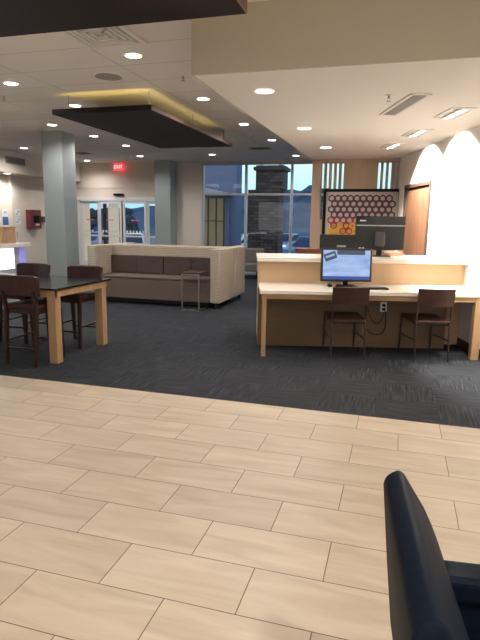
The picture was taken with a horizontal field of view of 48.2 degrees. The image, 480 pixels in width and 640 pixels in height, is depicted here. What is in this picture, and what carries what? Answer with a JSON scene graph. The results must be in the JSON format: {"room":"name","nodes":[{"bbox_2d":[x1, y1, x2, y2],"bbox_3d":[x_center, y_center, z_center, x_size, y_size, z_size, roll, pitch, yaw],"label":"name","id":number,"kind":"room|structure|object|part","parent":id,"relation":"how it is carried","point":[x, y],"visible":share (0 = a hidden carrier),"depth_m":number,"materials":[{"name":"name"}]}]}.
{"room":"hotel lobby","nodes":[
{"label":"hotel lobby","id":0,"kind":"room"},
{"bbox_2d":[0,174,46,263],"bbox_3d":[-8.323,-1.697,8.126,0.270,3.230,19.200,4,11,16],"label":"wall","id":1,"kind":"structure","parent":0,"point":[23,193],"depth_m":15.19,"materials":[{"name":"beige paint"}]},
{"bbox_2d":[2,209,8,226],"bbox_3d":[-6.385,-2.763,14.642,0.007,0.500,0.280,4,11,16],"label":"notice","id":2,"kind":"object","parent":1,"relation":"attached to","point":[5,222],"visible":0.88,"depth_m":14.61,"materials":[{"name":"white paper"}]},
{"bbox_2d":[15,209,20,223],"bbox_3d":[-6.157,-2.858,14.873,0.005,0.410,0.200,4,11,16],"label":"notice","id":3,"kind":"object","parent":1,"relation":"attached to","point":[17,211],"visible":1,"depth_m":14.87,"materials":[{"name":"white paper"}]},
{"bbox_2d":[26,210,44,227],"bbox_3d":[-5.864,-2.926,15.568,0.173,0.520,0.820,4,11,16],"label":"wall box","id":4,"kind":"object","parent":1,"relation":"attached to","point":[34,219],"visible":0.93,"depth_m":15.30,"materials":[{"name":"red metal"}]},
{"bbox_2d":[0,149,80,181],"bbox_3d":[-8.006,-2.994,7.797,0.650,0.549,19.200,4,11,16],"label":"wall","id":5,"kind":"structure","parent":0,"point":[33,167],"depth_m":14.36,"materials":[{"name":"beige paint"}]},
{"bbox_2d":[5,156,24,165],"bbox_3d":[-5.821,-4.126,13.919,0.012,0.180,0.740,4,11,16],"label":"ceiling vent","id":6,"kind":"object","parent":5,"relation":"in","point":[11,160],"visible":1,"depth_m":13.90,"materials":[{"name":"grey metal"}]},
{"bbox_2d":[41,131,78,275],"bbox_3d":[-3.676,-2.165,11.043,0.494,3.230,0.484,4,11,16],"label":"column","id":7,"kind":"structure","parent":0,"point":[58,147],"depth_m":10.83,"materials":[{"name":"grey paint"}]},
{"bbox_2d":[0,0,310,163],"bbox_3d":[-0.764,-2.834,5.732,19.000,0.100,19.350,4,11,16],"label":"ceiling","id":8,"kind":"structure","parent":0,"point":[47,68],"depth_m":7.48,"materials":[{"name":"tile"}]},
{"bbox_2d":[3,82,18,85],"bbox_3d":[-2.929,-3.020,6.862,0.197,0.007,0.197,4,11,16],"label":"recessed light","id":9,"kind":"object","parent":8,"relation":"in","point":[5,83],"visible":1,"depth_m":6.84,"materials":[{"name":"white"}]},
{"bbox_2d":[69,104,81,106],"bbox_3d":[-2.502,-3.250,8.144,0.197,0.007,0.197,4,11,16],"label":"recessed light","id":10,"kind":"object","parent":8,"relation":"in","point":[70,105],"visible":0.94,"depth_m":8.12,"materials":[{"name":"white"}]},
{"bbox_2d":[75,152,92,154],"bbox_3d":[-4.116,-4.356,14.013,0.450,0.012,0.500,4,11,16],"label":"ceiling vent","id":11,"kind":"object","parent":8,"relation":"in","point":[79,153],"visible":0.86,"depth_m":14.07,"materials":[{"name":"white metal"}]},
{"bbox_2d":[57,25,147,48],"bbox_3d":[-1.299,-2.640,4.968,0.660,0.021,0.660,4,11,16],"label":"ceiling vent","id":12,"kind":"object","parent":8,"relation":"in","point":[116,36],"visible":0.74,"depth_m":5.03,"materials":[{"name":"white metal"}]},
{"bbox_2d":[94,72,123,80],"bbox_3d":[-1.575,-2.921,6.442,0.350,0.012,0.350,4,11,16],"label":"ceiling speaker","id":13,"kind":"object","parent":8,"relation":"attached to","point":[109,76],"visible":1,"depth_m":6.41,"materials":[{"name":"white metal"}]},
{"bbox_2d":[114,162,122,170],"bbox_3d":[-3.672,-4.639,16.211,0.300,0.240,0.043,4,11,16],"label":"exit sign","id":14,"kind":"object","parent":8,"relation":"hanging from","point":[117,167],"visible":1,"depth_m":16.20,"materials":[{"name":"red plastic"}]},
{"bbox_2d":[0,0,246,36],"bbox_3d":[-3.417,-2.216,3.207,6.386,0.280,2.870,4,11,16],"label":"ceiling panel","id":15,"kind":"object","parent":8,"relation":"hanging from","point":[17,17],"visible":1,"depth_m":3.71,"materials":[{"name":"black laminate"}]},
{"bbox_2d":[124,53,142,58],"bbox_3d":[-1.116,-2.762,5.612,0.197,0.007,0.197,4,11,16],"label":"recessed light","id":16,"kind":"object","parent":8,"relation":"in","point":[128,55],"visible":1,"depth_m":5.60,"materials":[{"name":"white"}]},
{"bbox_2d":[52,93,231,147],"bbox_3d":[-1.370,-3.225,8.847,1.506,0.280,3.540,4,11,16],"label":"ceiling panel","id":17,"kind":"object","parent":8,"relation":"hanging from","point":[149,124],"visible":1,"depth_m":8.16,"materials":[{"name":"black laminate"}]},
{"bbox_2d":[196,97,209,100],"bbox_3d":[-0.520,-3.113,7.563,0.197,0.007,0.197,4,11,16],"label":"recessed light","id":18,"kind":"object","parent":8,"relation":"in","point":[199,98],"visible":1,"depth_m":7.55,"materials":[{"name":"white"}]},
{"bbox_2d":[246,146,273,149],"bbox_3d":[0.478,-4.023,12.588,0.550,0.012,0.500,4,11,16],"label":"ceiling vent","id":19,"kind":"object","parent":8,"relation":"in","point":[268,147],"visible":1,"depth_m":12.60,"materials":[{"name":"white"}]},
{"bbox_2d":[154,160,176,244],"bbox_3d":[-2.201,-3.046,15.941,0.524,3.230,0.504,4,11,16],"label":"column","id":20,"kind":"structure","parent":0,"point":[164,170],"depth_m":15.67,"materials":[{"name":"grey paint"}]},
{"bbox_2d":[76,160,399,264],"bbox_3d":[1.281,-2.870,15.272,14.350,3.230,0.170,4,11,16],"label":"wall","id":21,"kind":"structure","parent":0,"point":[97,179],"depth_m":16.16,"materials":[{"name":"beige paint"}]},
{"bbox_2d":[77,197,154,264],"bbox_3d":[-3.765,-2.707,16.784,2.840,2.210,0.170,4,11,16],"label":"door","id":22,"kind":"structure","parent":21,"relation":"in","point":[83,203],"depth_m":16.81,"materials":[{"name":"white metal"}]},
{"bbox_3d":[-4.250,-2.763,16.967,0.120,1.800,0.040,4,11,16],"label":"dark post","id":23,"kind":"part","parent":22,"relation":"part of","materials":[{"name":"brown metal"}]},
{"bbox_2d":[113,193,123,195],"bbox_3d":[-3.728,-3.849,16.477,0.310,0.070,0.099,4,11,16],"label":"sensor","id":24,"kind":"object","parent":21,"relation":"attached to","point":[114,194],"visible":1,"depth_m":16.43,"materials":[{"name":"black plastic"}]},
{"bbox_2d":[202,161,394,274],"bbox_3d":[1.480,-2.827,15.193,5.420,3.180,0.120,4,11,16],"label":"window","id":25,"kind":"structure","parent":21,"relation":"in","point":[246,194],"depth_m":15.33,"materials":[{"name":"grey metal"}]},
{"bbox_2d":[0,274,479,639],"bbox_3d":[-0.813,0.440,6.336,19.000,0.100,19.350,4,11,16],"label":"floor","id":26,"kind":"structure","parent":0,"point":[125,514],"depth_m":3.32,"materials":[{"name":"ceramic"}]},
{"bbox_2d":[0,242,30,302],"bbox_3d":[-4.903,-0.515,7.842,1.200,1.110,4.200,4,11,16],"label":"counter","id":27,"kind":"object","parent":26,"relation":"on","point":[12,254],"depth_m":9.23,"materials":[{"name":"white stone"}]},
{"bbox_3d":[-4.439,-0.754,7.548,0.020,0.340,3.690,4,11,16],"label":"light panel","id":28,"kind":"part","parent":27,"relation":"part of","materials":[{"name":"white"}]},
{"bbox_2d":[0,226,15,243],"bbox_3d":[-4.081,-1.442,9.102,0.420,0.280,0.340,4,11,16],"label":"wooden box","id":29,"kind":"object","parent":27,"relation":"on","point":[7,234],"visible":1,"depth_m":9.01,"materials":[{"name":"beige wood"}]},
{"bbox_2d":[0,242,30,247],"bbox_3d":[-4.895,-1.026,7.747,1.200,0.070,4.200,4,11,16],"label":"countertop","id":30,"kind":"structure","parent":27,"relation":"on","point":[18,244],"depth_m":9.20,"materials":[{"name":"white stone"}]},
{"bbox_3d":[-3.854,-0.824,9.548,0.030,0.930,0.120,4,11,16],"label":"violet panel","id":31,"kind":"part","parent":27,"relation":"part of","materials":[{"name":"blue"}]},
{"bbox_2d":[0,263,50,343],"bbox_3d":[-2.762,-0.231,6.887,0.498,0.964,0.536,4,11,16],"label":"bar stool","id":32,"kind":"object","parent":26,"relation":"on","point":[21,268],"visible":0.48,"depth_m":6.95,"materials":[{"name":"leather"}]},
{"bbox_3d":[-3.009,-0.016,6.751,0.040,0.582,0.065,4,11,16],"label":"leg","id":33,"kind":"part","parent":32,"relation":"part of","materials":[{"name":"brown wood"}]},
{"bbox_3d":[-2.770,-0.318,6.840,0.390,0.050,0.400,4,11,16],"label":"seat rail","id":34,"kind":"part","parent":32,"relation":"part of","materials":[{"name":"brown wood"}]},
{"bbox_3d":[-2.654,0.009,6.649,0.040,0.582,0.065,4,11,16],"label":"leg","id":35,"kind":"part","parent":32,"relation":"part of","materials":[{"name":"brown wood"}]},
{"bbox_3d":[-2.696,-0.634,7.022,0.498,0.218,0.108,4,11,16],"label":"backrest","id":36,"kind":"part","parent":32,"relation":"part of","materials":[{"name":"leather"}]},
{"bbox_3d":[-2.530,-0.174,7.036,0.040,0.804,0.077,4,11,16],"label":"leg","id":37,"kind":"part","parent":32,"relation":"part of","materials":[{"name":"brown wood"}]},
{"bbox_2d":[0,274,64,366],"bbox_3d":[-2.249,-0.027,5.822,0.498,0.964,0.536,4,11,16],"label":"bar stool","id":38,"kind":"object","parent":26,"relation":"on","point":[12,285],"visible":0.94,"depth_m":5.62,"materials":[{"name":"brown wood"}]},
{"bbox_3d":[-2.483,0.073,5.702,0.040,0.804,0.077,4,11,16],"label":"leg","id":39,"kind":"part","parent":38,"relation":"part of","materials":[{"name":"brown wood"}]},
{"bbox_3d":[-2.304,-0.357,5.552,0.498,0.218,0.108,4,11,16],"label":"backrest","id":40,"kind":"part","parent":38,"relation":"part of","materials":[{"name":"leather"}]},
{"bbox_3d":[-2.238,-0.125,5.835,0.390,0.050,0.400,4,11,16],"label":"seat rail","id":41,"kind":"part","parent":38,"relation":"part of","materials":[{"name":"brown wood"}]},
{"bbox_3d":[-2.362,0.109,6.130,0.040,0.582,0.065,4,11,16],"label":"leg","id":42,"kind":"part","parent":38,"relation":"part of","materials":[{"name":"brown wood"}]},
{"bbox_3d":[-2.236,-0.172,5.831,0.410,0.055,0.440,4,11,16],"label":"seat","id":43,"kind":"part","parent":38,"relation":"part of","materials":[{"name":"leather"}]},
{"bbox_3d":[-2.128,0.097,5.600,0.040,0.804,0.077,4,11,16],"label":"leg","id":44,"kind":"part","parent":38,"relation":"part of","materials":[{"name":"brown wood"}]},
{"bbox_3d":[-2.007,0.133,6.027,0.040,0.582,0.065,4,11,16],"label":"leg","id":45,"kind":"part","parent":38,"relation":"part of","materials":[{"name":"brown wood"}]},
{"bbox_2d":[0,273,110,363],"bbox_3d":[-2.932,-0.096,6.531,2.440,0.820,1.140,4,11,16],"label":"table","id":46,"kind":"object","parent":26,"relation":"on","point":[53,288],"visible":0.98,"depth_m":6.04,"materials":[{"name":"brown wood"}]},
{"bbox_3d":[-1.989,0.070,5.769,0.100,0.798,0.100,4,11,16],"label":"leg","id":47,"kind":"part","parent":46,"relation":"part of","materials":[{"name":"brown wood"}]},
{"bbox_3d":[-1.722,-0.089,6.656,0.100,0.798,0.100,4,11,16],"label":"leg","id":48,"kind":"part","parent":46,"relation":"part of","materials":[{"name":"brown wood"}]},
{"bbox_2d":[60,265,102,348],"bbox_3d":[-2.029,-0.181,6.676,0.498,0.964,0.536,4,11,16],"label":"bar stool","id":49,"kind":"object","parent":26,"relation":"on","point":[92,271],"visible":0.45,"depth_m":6.71,"materials":[{"name":"wood"}]},
{"bbox_3d":[-2.152,-0.148,6.927,0.040,0.804,0.077,4,11,16],"label":"leg","id":50,"kind":"part","parent":49,"relation":"part of","materials":[{"name":"brown wood"}]},
{"bbox_3d":[-2.037,-0.314,6.615,0.410,0.055,0.440,4,11,16],"label":"seat","id":51,"kind":"part","parent":49,"relation":"part of","materials":[{"name":"leather"}]},
{"bbox_3d":[-2.036,-0.268,6.628,0.390,0.050,0.400,4,11,16],"label":"seat rail","id":52,"kind":"part","parent":49,"relation":"part of","materials":[{"name":"brown wood"}]},
{"bbox_3d":[-1.921,0.059,6.438,0.040,0.582,0.065,4,11,16],"label":"leg","id":53,"kind":"part","parent":49,"relation":"part of","materials":[{"name":"brown wood"}]},
{"bbox_3d":[-1.962,-0.584,6.811,0.498,0.218,0.108,4,11,16],"label":"backrest","id":54,"kind":"part","parent":49,"relation":"part of","materials":[{"name":"leather"}]},
{"bbox_2d":[87,244,232,308],"bbox_3d":[-1.496,-0.856,10.106,2.620,1.060,0.800,4,11,16],"label":"sofa","id":55,"kind":"object","parent":26,"relation":"on","point":[137,273],"visible":0.89,"depth_m":9.98,"materials":[{"name":"brown fabric"}]},
{"bbox_2d":[111,254,137,272],"bbox_3d":[-2.246,-1.101,10.480,0.551,0.345,0.105,4,11,16],"label":"cushion","id":56,"kind":"object","parent":55,"relation":"on","point":[120,263],"depth_m":10.43,"materials":[{"name":"brown leather"}]},
{"bbox_2d":[137,255,163,273],"bbox_3d":[-1.710,-1.065,10.326,0.551,0.345,0.105,4,11,16],"label":"cushion","id":57,"kind":"object","parent":55,"relation":"on","point":[146,264],"depth_m":10.28,"materials":[{"name":"brown leather"}]},
{"bbox_2d":[102,272,209,281],"bbox_3d":[-1.517,-0.810,10.045,2.236,0.048,0.618,4,11,16],"label":"seat cushion","id":58,"kind":"object","parent":55,"relation":"on","point":[120,276],"depth_m":9.92,"materials":[{"name":"brown fabric"}]},
{"bbox_3d":[-1.518,-0.604,10.088,2.236,0.370,0.608,4,11,16],"label":"seat","id":59,"kind":"part","parent":55,"relation":"part of","materials":[{"name":"brown fabric"}]},
{"bbox_2d":[164,256,191,275],"bbox_3d":[-1.174,-1.028,10.171,0.551,0.345,0.105,4,11,16],"label":"cushion","id":60,"kind":"object","parent":55,"relation":"on","point":[173,265],"depth_m":10.13,"materials":[{"name":"brown leather"}]},
{"bbox_2d":[191,257,209,275],"bbox_3d":[-0.638,-0.992,10.017,0.551,0.345,0.105,4,11,16],"label":"cushion","id":61,"kind":"object","parent":55,"relation":"on","point":[197,263],"depth_m":9.99,"materials":[{"name":"brown leather"}]},
{"bbox_2d":[112,242,244,302],"bbox_3d":[-1.264,-0.995,10.880,2.620,1.060,0.800,4,11,16],"label":"sofa","id":62,"kind":"object","parent":26,"relation":"on","point":[239,250],"visible":0.19,"depth_m":10.47,"materials":[{"name":"beige fabric"}]},
{"bbox_2d":[181,270,207,311],"bbox_3d":[-0.796,-0.518,9.429,0.340,0.662,0.435,4,11,16],"label":"side table","id":63,"kind":"object","parent":26,"relation":"on","point":[190,272],"visible":1,"depth_m":9.24,"materials":[{"name":"silver metal"}]},
{"bbox_3d":[-0.854,-0.473,9.240,0.330,0.640,0.022,4,11,16],"label":"frame","id":64,"kind":"part","parent":63,"relation":"part of","materials":[{"name":"silver metal"}]},
{"bbox_2d":[3,375,479,428],"bbox_3d":[-1.209,0.632,5.007,19.000,0.013,0.008,4,11,16],"label":"trim","id":65,"kind":"structure","parent":26,"relation":"on","point":[3,375],"depth_m":4.62,"materials":[{"name":"brown tile"}]},
{"bbox_2d":[245,248,263,278],"bbox_3d":[0.243,-1.579,14.889,0.820,0.800,0.720,4,11,16],"label":"armchair","id":66,"kind":"object","parent":26,"relation":"on","point":[251,263],"visible":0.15,"depth_m":14.99,"materials":[{"name":"grey fabric"}]},
{"bbox_3d":[0.239,-1.479,14.897,0.720,0.200,0.660,4,11,16],"label":"seat","id":67,"kind":"part","parent":66,"relation":"part of","materials":[{"name":"grey fabric"}]},
{"bbox_3d":[0.325,-1.814,15.118,0.720,0.420,0.160,4,11,16],"label":"backrest","id":68,"kind":"part","parent":66,"relation":"part of","materials":[{"name":"grey fabric"}]},
{"bbox_2d":[294,248,375,254],"bbox_3d":[1.577,-0.651,9.110,1.320,1.110,0.336,1,10,1],"label":"credenza","id":69,"kind":"object","parent":26,"relation":"on","point":[297,250],"visible":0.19,"depth_m":8.89,"materials":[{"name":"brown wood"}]},
{"bbox_3d":[1.153,-0.644,8.983,0.415,0.970,0.019,1,10,1],"label":"door","id":70,"kind":"part","parent":69,"relation":"part of","materials":[{"name":"wood"}]},
{"bbox_2d":[322,287,369,359],"bbox_3d":[1.238,-0.009,6.356,0.410,0.839,0.698,1,10,1],"label":"desk chair","id":71,"kind":"object","parent":26,"relation":"on","point":[340,295],"visible":1,"depth_m":6.05,"materials":[{"name":"brown wood"}]},
{"bbox_3d":[1.050,0.129,6.713,0.022,0.432,0.052,1,10,1],"label":"leg","id":72,"kind":"part","parent":71,"relation":"part of","materials":[{"name":"grey metal"}]},
{"bbox_3d":[1.043,0.043,6.077,0.022,0.832,0.072,1,10,1],"label":"leg","id":73,"kind":"part","parent":71,"relation":"part of","materials":[{"name":"grey metal"}]},
{"bbox_3d":[1.239,-0.043,6.368,0.410,0.031,0.620,1,10,1],"label":"seat","id":74,"kind":"part","parent":71,"relation":"part of","materials":[{"name":"brown leather"}]},
{"bbox_3d":[1.237,-0.265,5.988,0.410,0.203,0.067,1,10,1],"label":"backrest","id":75,"kind":"part","parent":71,"relation":"part of","materials":[{"name":"brown wood"}]},
{"bbox_3d":[1.430,0.136,6.708,0.022,0.432,0.052,1,10,1],"label":"leg","id":76,"kind":"part","parent":71,"relation":"part of","materials":[{"name":"grey metal"}]},
{"bbox_3d":[1.423,0.049,6.072,0.022,0.832,0.072,1,10,1],"label":"leg","id":77,"kind":"part","parent":71,"relation":"part of","materials":[{"name":"grey metal"}]},
{"bbox_2d":[256,253,468,348],"bbox_3d":[1.534,-0.293,7.196,2.638,1.100,1.090,1,10,1],"label":"reception desk","id":78,"kind":"object","parent":26,"relation":"on","point":[289,322],"depth_m":6.74,"materials":[{"name":"brown wood"}]},
{"bbox_2d":[319,234,356,248],"bbox_3d":[1.317,-1.005,7.216,0.490,0.285,0.200,1,10,1],"label":"monitor","id":79,"kind":"object","parent":78,"relation":"on","point":[326,240],"visible":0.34,"depth_m":7.18,"materials":[{"name":"black plastic"}]},
{"bbox_3d":[1.395,-0.042,6.825,2.340,0.724,0.265,1,10,1],"label":"modesty panel","id":80,"kind":"part","parent":78,"relation":"part of","materials":[{"name":"brown wood"}]},
{"bbox_2d":[256,253,468,264],"bbox_3d":[1.543,-0.822,7.170,2.638,0.050,0.950,1,10,1],"label":"countertop","id":81,"kind":"structure","parent":78,"relation":"on","point":[270,257],"depth_m":6.72,"materials":[{"name":"white stone"}]},
{"bbox_2d":[355,216,405,256],"bbox_3d":[1.890,-1.132,7.264,0.660,0.535,0.200,1,10,1],"label":"monitor","id":82,"kind":"object","parent":78,"relation":"on","point":[378,233],"visible":0.84,"depth_m":7.22,"materials":[{"name":"black plastic"}]},
{"bbox_2d":[380,302,386,311],"bbox_3d":[1.780,-0.158,6.647,0.080,0.120,0.030,1,10,1],"label":"wall outlet","id":83,"kind":"object","parent":78,"relation":"attached to","point":[382,304],"visible":1,"depth_m":6.65,"materials":[{"name":"white"}]},
{"bbox_2d":[382,250,402,255],"bbox_3d":[2.111,-0.941,7.515,0.280,0.075,0.200,1,10,1],"label":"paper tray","id":84,"kind":"object","parent":78,"relation":"on","point":[400,252],"visible":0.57,"depth_m":7.42,"materials":[{"name":"beige wood"}]},
{"bbox_2d":[259,282,479,359],"bbox_3d":[1.532,-0.007,6.540,2.613,0.775,0.835,1,10,1],"label":"desk","id":85,"kind":"object","parent":26,"relation":"on","point":[268,290],"visible":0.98,"depth_m":6.15,"materials":[{"name":"beige wood"}]},
{"bbox_3d":[0.275,0.055,6.209,0.050,0.735,0.080,1,10,1],"label":"leg","id":86,"kind":"part","parent":85,"relation":"part of","materials":[{"name":"brown wood"}]},
{"bbox_2d":[320,248,372,286],"bbox_3d":[1.297,-0.642,6.551,0.620,0.463,0.180,1,10,1],"label":"monitor","id":87,"kind":"object","parent":85,"relation":"on","point":[344,265],"visible":0.93,"depth_m":6.53,"materials":[{"name":"black plastic"}]},
{"bbox_2d":[352,286,388,289],"bbox_3d":[1.534,-0.379,6.352,0.420,0.024,0.130,0,10,-2],"label":"keyboard","id":88,"kind":"object","parent":85,"relation":"on","point":[371,288],"visible":0.84,"depth_m":6.29,"materials":[{"name":"black plastic"}]},
{"bbox_2d":[365,305,385,334],"bbox_3d":[1.678,-0.089,6.648,0.279,0.560,0.025,2,10,5],"label":"power cable","id":89,"kind":"object","parent":85,"relation":"hanging from","point":[365,305],"visible":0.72,"depth_m":6.68,"materials":[{"name":"black plastic"}]},
{"bbox_3d":[2.714,0.098,6.175,0.090,0.735,0.080,1,10,1],"label":"leg","id":90,"kind":"part","parent":85,"relation":"part of","materials":[{"name":"brown wood"}]},
{"bbox_2d":[398,289,455,361],"bbox_3d":[2.182,0.011,6.323,0.410,0.839,0.698,1,10,1],"label":"desk chair","id":91,"kind":"object","parent":26,"relation":"on","point":[426,297],"visible":1,"depth_m":6.03,"materials":[{"name":"brown wood"}]},
{"bbox_3d":[1.995,0.149,6.680,0.022,0.432,0.052,1,10,1],"label":"leg","id":92,"kind":"part","parent":91,"relation":"part of","materials":[{"name":"grey metal"}]},
{"bbox_3d":[1.988,0.063,6.044,0.022,0.832,0.072,1,10,1],"label":"leg","id":93,"kind":"part","parent":91,"relation":"part of","materials":[{"name":"grey metal"}]},
{"bbox_3d":[2.183,-0.022,6.335,0.410,0.031,0.620,1,10,1],"label":"seat","id":94,"kind":"part","parent":91,"relation":"part of","materials":[{"name":"brown leather"}]},
{"bbox_3d":[2.375,0.156,6.675,0.022,0.432,0.052,1,10,1],"label":"leg","id":95,"kind":"part","parent":91,"relation":"part of","materials":[{"name":"grey metal"}]},
{"bbox_3d":[2.182,-0.244,5.955,0.410,0.203,0.067,1,10,1],"label":"backrest","id":96,"kind":"part","parent":91,"relation":"part of","materials":[{"name":"brown wood"}]},
{"bbox_3d":[2.367,0.070,6.039,0.022,0.832,0.072,1,10,1],"label":"leg","id":97,"kind":"part","parent":91,"relation":"part of","materials":[{"name":"grey metal"}]},
{"bbox_2d":[383,471,479,639],"bbox_3d":[0.744,0.919,1.199,0.818,0.869,0.685,3,11,10],"label":"lounge chair","id":98,"kind":"object","parent":26,"relation":"on","point":[432,597],"visible":1,"depth_m":1.21,"materials":[{"name":"black leather"}]},
{"bbox_3d":[0.865,0.739,1.447,0.680,0.075,0.100,3,11,10],"label":"armrest","id":99,"kind":"part","parent":98,"relation":"part of","materials":[{"name":"black leather"}]},
{"bbox_3d":[0.842,0.952,1.490,0.680,0.420,0.070,3,11,10],"label":"arm panel","id":100,"kind":"part","parent":98,"relation":"part of","materials":[{"name":"black leather"}]},
{"bbox_2d":[191,0,479,159],"bbox_3d":[4.686,-2.520,6.155,8.740,0.510,6.310,4,11,16],"label":"ceiling","id":101,"kind":"structure","parent":0,"point":[331,66],"depth_m":4.31,"materials":[{"name":"white paint"}]},
{"bbox_2d":[254,88,274,93],"bbox_3d":[0.224,-2.095,4.917,0.197,0.007,0.197,4,11,16],"label":"recessed light","id":102,"kind":"object","parent":101,"relation":"in","point":[261,90],"visible":1,"depth_m":4.91,"materials":[{"name":"white"}]},
{"bbox_2d":[297,127,311,129],"bbox_3d":[0.821,-2.440,6.837,0.197,0.007,0.197,4,11,16],"label":"recessed light","id":103,"kind":"object","parent":101,"relation":"in","point":[299,128],"visible":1,"depth_m":6.83,"materials":[{"name":"white"}]},
{"bbox_2d":[385,94,392,101],"bbox_3d":[1.389,-2.069,5.010,0.070,0.059,0.070,4,11,16],"label":"sprinkler","id":104,"kind":"object","parent":101,"relation":"attached to","point":[387,95],"visible":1,"depth_m":5.00,"materials":[{"name":"white metal"}]},
{"bbox_2d":[380,143,405,148],"bbox_3d":[2.341,-2.671,8.234,0.260,0.040,0.560,1,10,1],"label":"light","id":105,"kind":"object","parent":101,"relation":"attached to","point":[388,145],"visible":0.98,"depth_m":8.21,"materials":[{"name":"white"}]},
{"bbox_2d":[379,93,432,115],"bbox_3d":[1.647,-2.163,5.410,0.200,0.012,1.000,0,10,-2],"label":"ceiling vent","id":106,"kind":"object","parent":101,"relation":"in","point":[412,99],"visible":1,"depth_m":5.32,"materials":[{"name":"white metal"}]},
{"bbox_2d":[401,129,433,136],"bbox_3d":[2.321,-2.450,7.035,0.260,0.040,0.560,1,10,1],"label":"light","id":107,"kind":"object","parent":101,"relation":"attached to","point":[414,132],"visible":1,"depth_m":7.01,"materials":[{"name":"white"}]},
{"bbox_2d":[433,107,477,118],"bbox_3d":[2.299,-2.215,5.756,0.260,0.040,0.560,1,10,1],"label":"light","id":108,"kind":"object","parent":101,"relation":"attached to","point":[453,112],"visible":1,"depth_m":5.72,"materials":[{"name":"white"}]},
{"bbox_2d":[309,158,400,254],"bbox_3d":[2.247,-1.680,10.306,1.800,2.720,0.100,4,11,16],"label":"wall","id":109,"kind":"structure","parent":0,"point":[358,173],"depth_m":10.14,"materials":[{"name":"beige paint"}]},
{"bbox_2d":[322,189,398,234],"bbox_3d":[2.286,-1.947,10.159,1.440,1.040,0.055,4,11,16],"label":"framed artwork","id":110,"kind":"object","parent":109,"relation":"attached to","point":[341,207],"visible":0.64,"depth_m":10.16,"materials":[{"name":"printed paper"},{"name":"black frame"}]},
{"bbox_2d":[394,125,479,348],"bbox_3d":[2.846,-0.404,2.033,0.123,3.230,16.240,1,10,1],"label":"wall","id":111,"kind":"structure","parent":0,"point":[452,164],"depth_m":7.19,"materials":[{"name":"white paint"}]},
{"bbox_2d":[402,180,431,255],"bbox_3d":[2.930,-1.161,8.981,0.170,2.200,1.380,1,10,1],"label":"door","id":112,"kind":"structure","parent":111,"relation":"in","point":[417,196],"depth_m":8.86,"materials":[{"name":"brown wood"}]},
{"bbox_2d":[456,337,479,357],"bbox_3d":[2.823,0.401,6.295,0.016,0.100,4.330,1,10,1],"label":"baseboard","id":113,"kind":"structure","parent":111,"relation":"attached to","point":[463,344],"depth_m":6.78,"materials":[{"name":"brown wood"}]},
{"label":"outside","id":114,"kind":"structure","parent":0,"visible":0},
{"bbox_2d":[142,233,305,244],"bbox_3d":[-13.220,-15.475,95.316,200.000,0.150,142.300,4,11,16],"label":"ground","id":115,"kind":"structure","parent":114,"point":[152,240],"depth_m":63.53,"materials":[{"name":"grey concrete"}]},
{"bbox_2d":[90,208,97,231],"bbox_3d":[-15.569,-9.975,55.845,1.542,3.282,1.628,-3,11,-19],"label":"tree","id":116,"kind":"object","parent":115,"relation":"on","point":[93,223],"visible":0.58,"depth_m":55.48,"materials":[{"name":"green plant"}]},
{"bbox_2d":[91,231,108,244],"bbox_3d":[-8.493,-4.608,32.441,1.820,1.429,4.293,6,12,26],"label":"parked car","id":117,"kind":"object","parent":115,"relation":"on","point":[94,239],"visible":0.06,"depth_m":31.42,"materials":[{"name":"silver metal"}]},
{"bbox_2d":[119,233,144,243],"bbox_3d":[-6.085,-4.066,29.697,1.820,1.429,4.293,-2,11,-13],"label":"parked car","id":118,"kind":"object","parent":115,"relation":"on","point":[138,240],"visible":0.09,"depth_m":28.87,"materials":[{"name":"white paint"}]},
{"bbox_2d":[125,207,139,232],"bbox_3d":[-11.110,-9.722,54.598,1.716,3.370,1.918,0,10,-4],"label":"tree","id":119,"kind":"object","parent":115,"relation":"on","point":[131,226],"visible":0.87,"depth_m":54.04,"materials":[{"name":"green plant"}]},
{"bbox_2d":[205,165,241,246],"bbox_3d":[-1.709,-4.869,20.349,3.150,6.530,1.900,4,11,16],"label":"building","id":120,"kind":"structure","parent":115,"relation":"on","point":[222,213],"depth_m":20.40,"materials":[{"name":"blue"}]},
{"bbox_2d":[241,234,243,245],"bbox_3d":[-0.110,-4.320,31.566,1.820,1.429,4.293,7,12,31],"label":"parked car","id":121,"kind":"object","parent":115,"relation":"on","point":[242,235],"visible":0.02,"depth_m":30.56,"materials":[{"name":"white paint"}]},
{"bbox_2d":[247,165,290,252],"bbox_3d":[1.207,-4.369,22.700,1.570,4.780,1.060,4,11,16],"label":"stone tower","id":122,"kind":"structure","parent":115,"relation":"on","point":[265,213],"depth_m":22.27,"materials":[{"name":"grey stone"}]},
{"bbox_2d":[283,233,298,246],"bbox_3d":[2.938,-5.058,35.815,1.820,1.429,4.293,5,11,21],"label":"parked car","id":123,"kind":"object","parent":115,"relation":"on","point":[295,236],"visible":0.09,"depth_m":34.91,"materials":[{"name":"silver metal"}]},
{"bbox_2d":[282,236,309,253],"bbox_3d":[4.020,-3.754,28.839,4.293,1.429,1.820,-9,14,-43],"label":"parked car","id":124,"kind":"object","parent":115,"relation":"on","point":[301,242],"visible":0.04,"depth_m":28.13,"materials":[{"name":"blue paint"}]},
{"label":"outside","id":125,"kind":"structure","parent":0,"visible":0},
{"bbox_2d":[241,185,327,236],"bbox_3d":[8.914,-15.039,71.959,35.400,7.224,14.000,4,11,16],"label":"hill","id":126,"kind":"structure","parent":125,"point":[301,216],"depth_m":71.50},
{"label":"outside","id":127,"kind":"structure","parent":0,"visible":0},
{"bbox_2d":[93,206,154,232],"bbox_3d":[-29.172,-15.611,81.169,47.200,3.873,14.000,4,11,16],"label":"hill","id":128,"kind":"structure","parent":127,"point":[138,213],"depth_m":77.50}
]}

